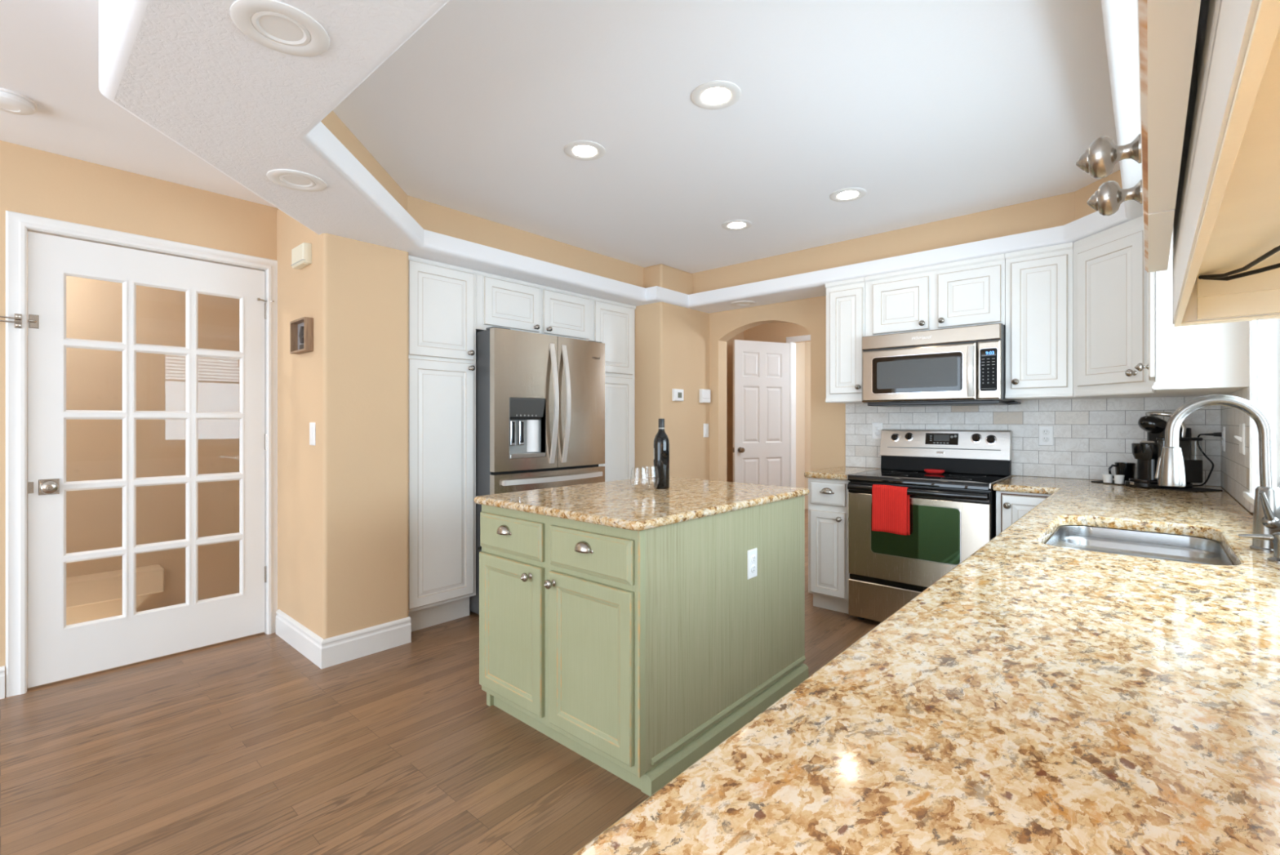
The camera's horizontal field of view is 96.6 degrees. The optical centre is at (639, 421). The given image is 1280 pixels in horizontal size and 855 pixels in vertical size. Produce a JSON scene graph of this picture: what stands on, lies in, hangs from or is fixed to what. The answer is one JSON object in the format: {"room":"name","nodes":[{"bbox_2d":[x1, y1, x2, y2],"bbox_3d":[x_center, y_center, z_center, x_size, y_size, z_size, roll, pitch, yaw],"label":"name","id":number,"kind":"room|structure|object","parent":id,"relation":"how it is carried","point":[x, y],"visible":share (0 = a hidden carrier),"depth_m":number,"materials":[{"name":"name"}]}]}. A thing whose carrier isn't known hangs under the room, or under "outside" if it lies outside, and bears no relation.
{"room":"kitchen","nodes":[
{"label":"kitchen","id":0,"kind":"room"},
{"bbox_2d":[0,140,278,696],"bbox_3d":[-3.608,0.740,2.482,1.310,3.900,5.500,0,0,42],"label":"wall","id":1,"kind":"structure","parent":0,"point":[94,308],"depth_m":3.56,"materials":[{"name":"beige paint"}]},
{"bbox_2d":[0,665,4,698],"bbox_3d":[-3.809,1.123,1.261,0.016,0.135,3.212,0,0,42],"label":"baseboard","id":2,"kind":"structure","parent":1,"relation":"attached to","point":[2,668],"depth_m":2.45,"materials":[{"name":"white wood"}]},
{"bbox_2d":[0,313,22,328],"bbox_3d":[-2.729,-0.437,2.432,0.024,0.062,0.130,0,0,36],"label":"latch","id":3,"kind":"object","parent":1,"relation":"attached to","point":[18,317],"visible":1,"depth_m":2.47,"materials":[{"name":"silver metal"}]},
{"bbox_2d":[26,564,164,614],"bbox_3d":[-3.701,1.015,3.047,0.180,0.150,1.780,0,0,42],"label":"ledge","id":4,"kind":"object","parent":1,"relation":"attached to","point":[100,587],"visible":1,"depth_m":3.46,"materials":[{"name":"beige paint"}]},
{"bbox_2d":[5,210,277,697],"bbox_3d":[-2.436,0.139,2.889,0.138,2.103,1.041,0,0,42],"label":"trim","id":5,"kind":"structure","parent":1,"relation":"attached to","point":[18,224],"depth_m":2.49,"materials":[{"name":"white wood"}]},
{"bbox_2d":[27,231,274,687],"bbox_3d":[-2.382,0.169,2.864,0.109,2.018,0.943,0,0,42],"label":"door","id":6,"kind":"structure","parent":1,"relation":"in","point":[57,651],"depth_m":2.77,"materials":[{"name":"white wood"}]},
{"bbox_2d":[0,508,880,854],"bbox_3d":[0.117,1.240,2.610,4.140,0.100,10.750,0,0,42],"label":"floor","id":7,"kind":"structure","parent":0,"point":[246,745],"depth_m":2.00,"materials":[{"name":"brown wood"}]},
{"bbox_2d":[276,208,408,639],"bbox_3d":[-1.698,-0.010,3.201,0.825,2.400,0.431,0,0,42],"label":"wall pier","id":8,"kind":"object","parent":7,"relation":"on","point":[343,499],"visible":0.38,"depth_m":2.93,"materials":[{"name":"beige paint"}]},
{"bbox_2d":[290,242,311,269],"bbox_3d":[-1.728,-0.842,2.910,0.170,0.104,0.044,0,0,42],"label":"door chime","id":9,"kind":"object","parent":8,"relation":"attached to","point":[301,255],"visible":1,"depth_m":2.87,"materials":[{"name":"beige plastic"}]},
{"bbox_2d":[289,316,313,354],"bbox_3d":[-1.726,-0.435,2.912,0.214,0.168,0.044,0,0,42],"label":"frame","id":10,"kind":"object","parent":8,"relation":"attached to","point":[301,330],"visible":1,"depth_m":2.90,"materials":[{"name":"brown wood"}]},
{"bbox_2d":[309,422,315,445],"bbox_3d":[-1.641,0.062,2.855,0.070,0.115,0.009,0,0,42],"label":"light switch","id":11,"kind":"object","parent":8,"relation":"attached to","point":[312,424],"visible":1,"depth_m":2.84,"materials":[{"name":"white plastic"}]},
{"bbox_2d":[275,608,411,668],"bbox_3d":[-1.639,1.123,3.138,0.686,0.135,0.447,0,0,42],"label":"baseboard","id":12,"kind":"object","parent":8,"relation":"attached to","point":[332,651],"visible":1,"depth_m":2.91,"materials":[{"name":"white wood"}]},
{"bbox_2d":[408,255,477,631],"bbox_3d":[-1.337,0.139,3.471,0.643,2.103,0.446,0,0,42],"label":"pantry cabinet","id":13,"kind":"object","parent":7,"relation":"on","point":[442,296],"visible":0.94,"depth_m":3.27,"materials":[{"name":"white wood"}]},
{"bbox_2d":[469,326,604,613],"bbox_3d":[-0.784,0.316,3.878,0.768,1.748,0.908,0,0,42],"label":"refrigerator","id":14,"kind":"object","parent":7,"relation":"on","point":[540,397],"visible":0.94,"depth_m":3.55,"materials":[{"name":"grey metal"}]},
{"bbox_2d":[591,296,635,481],"bbox_3d":[-0.407,0.139,4.546,0.600,2.103,0.474,0,0,42],"label":"pantry cabinet","id":15,"kind":"object","parent":7,"relation":"on","point":[612,322],"visible":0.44,"depth_m":4.36,"materials":[{"name":"white wood"}]},
{"bbox_2d":[477,495,808,795],"bbox_3d":[0.036,0.765,2.493,0.913,0.850,1.215,0,0,42],"label":"kitchen island","id":16,"kind":"object","parent":7,"relation":"on","point":[639,653],"visible":0.95,"depth_m":2.05,"materials":[{"name":"green paint"}]},
{"bbox_2d":[473,475,809,530],"bbox_3d":[0.048,0.325,2.509,0.932,0.030,1.208,0,0,42],"label":"island countertop","id":17,"kind":"structure","parent":16,"relation":"on","point":[615,504],"depth_m":2.27,"materials":[{"name":"stone"}]},
{"bbox_2d":[630,466,649,492],"bbox_3d":[0.000,0.256,2.506,0.084,0.108,0.084,0,0,42],"label":"wine glass","id":18,"kind":"object","parent":17,"relation":"on","point":[632,467],"visible":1,"depth_m":2.50,"materials":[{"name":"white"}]},
{"bbox_2d":[640,466,658,489],"bbox_3d":[0.045,0.256,2.589,0.084,0.108,0.084,0,0,42],"label":"wine glass","id":19,"kind":"object","parent":17,"relation":"on","point":[657,466],"visible":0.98,"depth_m":2.58,"materials":[{"name":"white"}]},
{"bbox_2d":[653,418,669,488],"bbox_3d":[0.100,0.148,2.651,0.075,0.323,0.074,0,0,42],"label":"wine bottle","id":20,"kind":"object","parent":17,"relation":"on","point":[661,442],"visible":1,"depth_m":2.62,"materials":[{"name":"black glass"}]},
{"bbox_2d":[747,547,757,579],"bbox_3d":[0.454,0.573,2.302,0.006,0.115,0.070,0,0,42],"label":"outlet","id":21,"kind":"object","parent":16,"relation":"attached to","point":[752,552],"depth_m":2.29,"materials":[{"name":"white plastic"}]},
{"bbox_2d":[751,554,755,562],"bbox_3d":[0.458,0.553,2.299,0.003,0.033,0.033,0,0,42],"label":"receptacle","id":22,"kind":"object","parent":16,"relation":"attached to","point":[753,556],"depth_m":2.30,"materials":[{"name":"white plastic"}]},
{"bbox_2d":[751,564,755,572],"bbox_3d":[0.458,0.593,2.299,0.003,0.033,0.033,0,0,42],"label":"receptacle","id":23,"kind":"object","parent":16,"relation":"attached to","point":[753,566],"depth_m":2.30,"materials":[{"name":"white plastic"}]},
{"bbox_2d":[808,477,850,613],"bbox_3d":[1.339,0.773,3.736,0.268,0.834,0.628,0,0,42],"label":"base cabinet","id":24,"kind":"object","parent":7,"relation":"on","point":[828,575],"visible":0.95,"depth_m":3.54,"materials":[{"name":"white wood"}]},
{"bbox_2d":[804,466,877,479],"bbox_3d":[1.343,0.338,3.749,0.282,0.035,0.613,0,0,42],"label":"countertop","id":25,"kind":"structure","parent":24,"relation":"on","point":[838,473],"depth_m":3.59,"materials":[{"name":"stone"}]},
{"bbox_2d":[846,429,1012,622],"bbox_3d":[1.706,0.621,3.376,0.744,1.138,0.665,0,0,42],"label":"electric range","id":26,"kind":"object","parent":7,"relation":"on","point":[953,511],"visible":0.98,"depth_m":3.29,"materials":[{"name":"silver metal"}]},
{"bbox_2d":[871,484,910,535],"bbox_3d":[1.411,0.494,3.210,0.193,0.270,0.046,0,0,42],"label":"dish towel","id":27,"kind":"object","parent":26,"relation":"hanging from","point":[891,509],"visible":1,"depth_m":3.19,"materials":[{"name":"red fabric"}]},
{"bbox_2d":[846,468,1011,490],"bbox_3d":[1.706,0.336,3.376,0.744,0.038,0.580,0,0,42],"label":"cooktop","id":28,"kind":"object","parent":26,"relation":"in","point":[952,479],"depth_m":3.25,"materials":[{"name":"glass"}]},
{"bbox_2d":[924,468,944,473],"bbox_3d":[1.800,0.305,3.487,0.116,0.022,0.072,0,0,42],"label":"spoon rest","id":29,"kind":"object","parent":26,"relation":"on","point":[926,470],"visible":1,"depth_m":3.47,"materials":[{"name":"red ceramic"}]},
{"bbox_2d":[995,490,1050,535],"bbox_3d":[2.113,0.773,3.045,0.280,0.834,0.628,0,0,42],"label":"base cabinet","id":30,"kind":"object","parent":7,"relation":"on","point":[1011,506],"visible":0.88,"depth_m":2.89,"materials":[{"name":"white wood"}]},
{"bbox_3d":[0.868,0.773,1.035,0.603,0.834,4.020,0,0,42],"label":"base cabinet","id":31,"kind":"object","parent":7,"relation":"on","visible":0},
{"bbox_2d":[572,475,1279,854],"bbox_3d":[0.977,0.338,1.338,0.869,0.035,4.698,0,0,42],"label":"countertop","id":32,"kind":"structure","parent":31,"relation":"on","point":[1036,697],"depth_m":0.61,"materials":[{"name":"stone"}]},
{"bbox_2d":[1044,524,1234,564],"bbox_3d":[1.390,0.457,1.611,0.426,0.202,0.699,0,0,42],"label":"sink","id":33,"kind":"object","parent":32,"relation":"in","point":[1173,547],"visible":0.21,"depth_m":1.80,"materials":[{"name":"metal"}]},
{"bbox_2d":[1090,480,1222,492],"bbox_3d":[2.537,0.318,2.825,0.185,0.005,0.463,0,0,-16],"label":"mat","id":34,"kind":"object","parent":32,"relation":"on","point":[1192,489],"visible":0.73,"depth_m":2.67,"materials":[{"name":"black rubber"}]},
{"bbox_2d":[1102,473,1113,482],"bbox_3d":[2.412,0.294,2.941,0.043,0.042,0.043,0,0,42],"label":"cup","id":35,"kind":"object","parent":34,"relation":"on","point":[1107,477],"visible":1,"depth_m":2.93,"materials":[{"name":"white ceramic"}]},
{"bbox_2d":[1113,475,1124,484],"bbox_3d":[2.427,0.294,2.889,0.043,0.042,0.043,0,0,42],"label":"cup","id":36,"kind":"object","parent":34,"relation":"on","point":[1119,479],"visible":1,"depth_m":2.87,"materials":[{"name":"white ceramic"}]},
{"bbox_2d":[1108,462,1135,482],"bbox_3d":[2.498,0.264,2.956,0.108,0.101,0.092,0,0,42],"label":"coffee mug","id":37,"kind":"object","parent":34,"relation":"on","point":[1126,468],"visible":0.64,"depth_m":2.92,"materials":[{"name":"black ceramic"}]},
{"bbox_2d":[1124,411,1203,488],"bbox_3d":[2.514,0.133,2.748,0.242,0.364,0.192,0,0,4],"label":"coffee maker","id":38,"kind":"object","parent":34,"relation":"on","point":[1147,453],"visible":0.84,"depth_m":2.72,"materials":[{"name":"black plastic"}]},
{"bbox_2d":[1128,477,1157,482],"bbox_3d":[2.457,0.286,2.775,0.108,0.014,0.116,0,0,4],"label":"drip tray","id":39,"kind":"object","parent":38,"relation":"on","point":[1131,479],"depth_m":2.74,"materials":[{"name":"black plastic"}]},
{"bbox_2d":[1192,431,1222,486],"bbox_3d":[2.690,0.182,2.734,0.146,0.261,0.034,0,0,27],"label":"power cord","id":40,"kind":"object","parent":38,"relation":"attached to","point":[1216,434],"visible":0.83,"depth_m":2.73,"materials":[{"name":"black rubber"}]},
{"bbox_2d":[1155,394,1279,552],"bbox_3d":[1.478,0.125,1.457,0.242,0.390,0.121,0,0,42],"label":"kitchen faucet","id":41,"kind":"object","parent":32,"relation":"on","point":[1170,471],"visible":0.99,"depth_m":1.43,"materials":[{"name":"silver metal"}]},
{"bbox_2d":[1238,532,1279,563],"bbox_3d":[1.446,0.286,1.316,0.090,0.067,0.044,0,0,42],"label":"soap dispenser","id":42,"kind":"object","parent":32,"relation":"on","point":[1274,537],"visible":1,"depth_m":1.30,"materials":[{"name":"silver metal"}]},
{"bbox_2d":[475,271,592,340],"bbox_3d":[-0.869,-0.738,3.996,0.643,0.351,0.960,0,0,42],"label":"upper cabinet","id":43,"kind":"object","parent":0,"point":[501,301],"visible":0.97,"depth_m":3.75,"materials":[{"name":"white wood"}]},
{"bbox_2d":[0,0,1142,313],"bbox_3d":[-0.361,-1.260,3.035,5.420,0.100,10.750,0,0,42],"label":"ceiling","id":44,"kind":"structure","parent":0,"point":[937,110],"depth_m":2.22,"materials":[{"name":"white paint"}]},
{"bbox_2d":[0,87,37,115],"bbox_3d":[-2.360,-1.191,2.132,0.150,0.038,0.150,0,0,42],"label":"smoke detector","id":45,"kind":"object","parent":44,"relation":"attached to","point":[12,102],"visible":1,"depth_m":2.12,"materials":[{"name":"white plastic"}]},
{"bbox_2d":[230,0,329,56],"bbox_3d":[-0.834,-0.920,1.329,0.196,0.022,0.196,0,0,42],"label":"recessed light","id":46,"kind":"object","parent":44,"relation":"in","point":[276,25],"visible":1,"depth_m":1.32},
{"bbox_2d":[266,168,327,191],"bbox_3d":[-1.301,-0.920,2.167,0.196,0.022,0.196,0,0,42],"label":"recessed light","id":47,"kind":"object","parent":44,"relation":"in","point":[290,179],"visible":1,"depth_m":2.16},
{"bbox_2d":[564,140,605,160],"bbox_3d":[-0.247,-1.209,2.549,0.184,0.010,0.184,0,0,42],"label":"recessed light","id":48,"kind":"object","parent":44,"relation":"in","point":[584,150],"visible":1,"depth_m":2.54,"materials":[{"name":"beige plastic"}]},
{"bbox_2d":[691,80,741,109],"bbox_3d":[0.282,-1.209,2.118,0.184,0.010,0.184,0,0,42],"label":"recessed light","id":49,"kind":"object","parent":44,"relation":"in","point":[713,95],"visible":1,"depth_m":2.11,"materials":[{"name":"beige plastic"}]},
{"bbox_2d":[721,219,751,230],"bbox_3d":[0.596,-1.209,3.514,0.184,0.010,0.184,0,0,42],"label":"recessed light","id":50,"kind":"object","parent":44,"relation":"in","point":[735,224],"visible":1,"depth_m":3.50,"materials":[{"name":"beige plastic"}]},
{"bbox_2d":[730,300,755,306],"bbox_3d":[0.802,-0.920,4.423,0.196,0.022,0.196,0,0,42],"label":"recessed light","id":51,"kind":"object","parent":44,"relation":"in","point":[744,303],"visible":0.96,"depth_m":4.42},
{"bbox_2d":[830,187,866,201],"bbox_3d":[1.110,-1.209,3.044,0.184,0.010,0.184,0,0,42],"label":"recessed light","id":52,"kind":"object","parent":44,"relation":"in","point":[847,194],"visible":1,"depth_m":3.04,"materials":[{"name":"beige plastic"}]},
{"bbox_2d":[635,263,709,479],"bbox_3d":[0.031,-0.010,4.985,1.030,2.400,0.758,0,0,42],"label":"wall","id":53,"kind":"structure","parent":0,"point":[672,341],"depth_m":4.51,"materials":[{"name":"beige paint"}]},
{"bbox_2d":[671,388,683,400],"bbox_3d":[0.301,-0.208,4.495,0.025,0.094,0.120,0,0,42],"label":"thermostat","id":54,"kind":"object","parent":53,"relation":"attached to","point":[677,393],"visible":1,"depth_m":4.47,"materials":[{"name":"white plastic"}]},
{"bbox_2d":[699,388,711,403],"bbox_3d":[0.544,-0.212,4.761,0.035,0.112,0.120,0,0,42],"label":"sensor","id":55,"kind":"object","parent":53,"relation":"attached to","point":[704,394],"visible":1,"depth_m":4.73,"materials":[{"name":"white plastic"}]},
{"bbox_2d":[703,423,708,437],"bbox_3d":[0.557,0.075,4.793,0.009,0.115,0.070,0,0,42],"label":"light switch","id":56,"kind":"object","parent":53,"relation":"attached to","point":[705,425],"visible":1,"depth_m":4.79,"materials":[{"name":"white plastic"}]},
{"bbox_2d":[320,111,1122,293],"bbox_3d":[0.344,-1.110,2.594,2.980,0.200,3.200,0,0,42],"label":"wall","id":57,"kind":"structure","parent":53,"relation":"attached to","point":[1060,210],"depth_m":3.47,"materials":[{"name":"beige paint"}]},
{"bbox_2d":[726,331,804,488],"bbox_3d":[1.159,-0.010,6.617,0.120,2.400,3.180,0,0,42],"label":"wall","id":58,"kind":"structure","parent":0,"point":[800,347],"depth_m":7.61,"materials":[{"name":"beige paint"}]},
{"bbox_2d":[743,322,810,342],"bbox_3d":[2.634,-0.010,5.356,4.000,2.400,0.100,0,0,42],"label":"wall","id":59,"kind":"structure","parent":0,"point":[774,331],"depth_m":6.31,"materials":[{"name":"beige paint"}]},
{"bbox_2d":[733,339,789,486],"bbox_3d":[1.294,0.169,5.983,0.692,2.018,0.093,0,0,-23],"label":"door","id":60,"kind":"structure","parent":59,"relation":"in","point":[761,369],"depth_m":5.99,"materials":[{"name":"white wood"}]},
{"bbox_2d":[786,334,810,487],"bbox_3d":[1.997,0.136,5.912,1.006,2.108,0.118,0,0,42],"label":"trim","id":61,"kind":"structure","parent":59,"relation":"attached to","point":[791,340],"depth_m":6.18,"materials":[{"name":"white wood"}]},
{"bbox_2d":[804,341,810,508],"bbox_3d":[3.706,-0.010,6.543,4.020,2.400,0.100,0,0,42],"label":"wall","id":62,"kind":"structure","parent":0,"point":[807,344],"depth_m":7.75,"materials":[{"name":"beige paint"}]},
{"bbox_2d":[709,295,1216,486],"bbox_3d":[1.808,-0.010,3.834,3.195,2.400,0.130,0,0,42],"label":"wall","id":63,"kind":"structure","parent":0,"point":[828,420],"depth_m":4.32,"materials":[{"name":"beige paint"}]},
{"bbox_2d":[825,276,865,404],"bbox_3d":[1.426,-0.519,3.810,0.256,0.788,0.412,0,0,42],"label":"upper cabinet","id":64,"kind":"object","parent":63,"relation":"attached to","point":[846,299],"visible":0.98,"depth_m":3.68,"materials":[{"name":"white wood"}]},
{"bbox_2d":[864,253,1005,336],"bbox_3d":[1.806,-0.721,3.472,0.756,0.384,0.412,0,0,42],"label":"upper cabinet","id":65,"kind":"object","parent":63,"relation":"attached to","point":[972,291],"visible":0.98,"depth_m":3.32,"materials":[{"name":"white wood"}]},
{"bbox_2d":[862,323,1021,406],"bbox_3d":[1.791,-0.312,3.428,0.777,0.431,0.469,0,0,42],"label":"microwave","id":66,"kind":"object","parent":65,"relation":"attached to","point":[962,366],"visible":1,"depth_m":3.27,"materials":[{"name":"grey metal"}]},
{"bbox_2d":[845,395,1221,486],"bbox_3d":[2.159,0.087,3.428,1.872,0.464,0.008,0,0,42],"label":"tile backsplash","id":67,"kind":"structure","parent":63,"relation":"attached to","point":[1091,435],"depth_m":3.23,"materials":[{"name":"tile"}]},
{"bbox_2d":[871,422,882,439],"bbox_3d":[1.620,0.065,3.897,0.070,0.115,0.010,0,0,42],"label":"wall outlet","id":68,"kind":"object","parent":67,"relation":"attached to","point":[877,427],"visible":0.98,"depth_m":3.90,"materials":[{"name":"white plastic"}]},
{"bbox_2d":[1038,425,1053,445],"bbox_3d":[2.325,0.082,3.268,0.070,0.115,0.010,0,0,42],"label":"wall outlet","id":69,"kind":"object","parent":67,"relation":"attached to","point":[1046,433],"visible":1,"depth_m":3.26,"materials":[{"name":"white plastic"}]},
{"bbox_2d":[1042,429,1048,435],"bbox_3d":[2.323,0.062,3.266,0.033,0.033,0.003,0,0,42],"label":"receptacle","id":70,"kind":"object","parent":69,"relation":"attached to","point":[1045,432],"depth_m":3.26,"materials":[{"name":"white plastic"}]},
{"bbox_2d":[1042,435,1048,441],"bbox_3d":[2.323,0.102,3.266,0.033,0.033,0.003,0,0,42],"label":"receptacle","id":71,"kind":"object","parent":69,"relation":"attached to","point":[1045,438],"depth_m":3.26,"materials":[{"name":"white plastic"}]},
{"bbox_2d":[1004,242,1079,399],"bbox_3d":[2.199,-0.519,3.121,0.294,0.788,0.412,0,0,42],"label":"upper cabinet","id":72,"kind":"object","parent":63,"relation":"attached to","point":[1039,282],"visible":0.99,"depth_m":2.99,"materials":[{"name":"white wood"}]},
{"bbox_2d":[1073,215,1236,399],"bbox_3d":[2.431,-0.519,2.739,0.561,0.788,0.670,0,0,42],"label":"upper cabinet","id":73,"kind":"object","parent":63,"relation":"attached to","point":[1111,278],"visible":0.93,"depth_m":2.68,"materials":[{"name":"white wood"}]},
{"bbox_3d":[0.483,-0.010,0.038,0.120,2.400,7.300,0,0,42],"label":"wall","id":74,"kind":"structure","parent":0,"visible":0},
{"bbox_2d":[1075,0,1279,326],"bbox_3d":[0.480,-0.516,0.369,0.319,0.799,0.751,0,0,42],"label":"upper cabinet","id":75,"kind":"object","parent":74,"relation":"attached to","point":[1206,147],"visible":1,"depth_m":0.37,"materials":[{"name":"beige paint"}]},
{"bbox_2d":[1198,245,1279,280],"bbox_3d":[0.588,-0.164,0.348,0.152,0.013,0.640,0,0,25],"label":"cable","id":76,"kind":"object","parent":75,"relation":"hanging from","point":[1224,277],"visible":1,"depth_m":0.61,"materials":[{"name":"black rubber"}]},
{"bbox_2d":[1134,235,1248,392],"bbox_3d":[2.196,-0.519,2.289,0.315,0.788,0.336,0,0,42],"label":"upper cabinet","id":77,"kind":"object","parent":74,"relation":"attached to","point":[1215,357],"visible":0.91,"depth_m":2.17,"materials":[{"name":"white wood"}]},
{"bbox_2d":[1221,386,1253,512],"bbox_3d":[2.500,0.098,2.397,0.008,0.444,1.076,0,0,42],"label":"tile backsplash","id":78,"kind":"structure","parent":74,"relation":"attached to","point":[1234,464],"depth_m":2.35,"materials":[{"name":"tile"}]},
{"bbox_2d":[1221,426,1225,451],"bbox_3d":[2.752,0.082,2.693,0.010,0.115,0.070,0,0,42],"label":"wall outlet","id":79,"kind":"object","parent":78,"relation":"attached to","point":[1223,441],"visible":1,"depth_m":2.67,"materials":[{"name":"white plastic"}]},
{"bbox_2d":[1234,423,1244,454],"bbox_3d":[2.267,0.065,2.159,0.022,0.115,0.116,0,0,42],"label":"light switch","id":80,"kind":"object","parent":78,"relation":"attached to","point":[1241,437],"visible":1,"depth_m":2.13,"materials":[{"name":"white plastic"}]},
{"bbox_2d":[1243,318,1279,505],"bbox_3d":[1.551,-0.325,1.256,0.148,1.184,1.880,0,0,42],"label":"window","id":81,"kind":"structure","parent":74,"relation":"in","point":[1264,335],"depth_m":1.91,"materials":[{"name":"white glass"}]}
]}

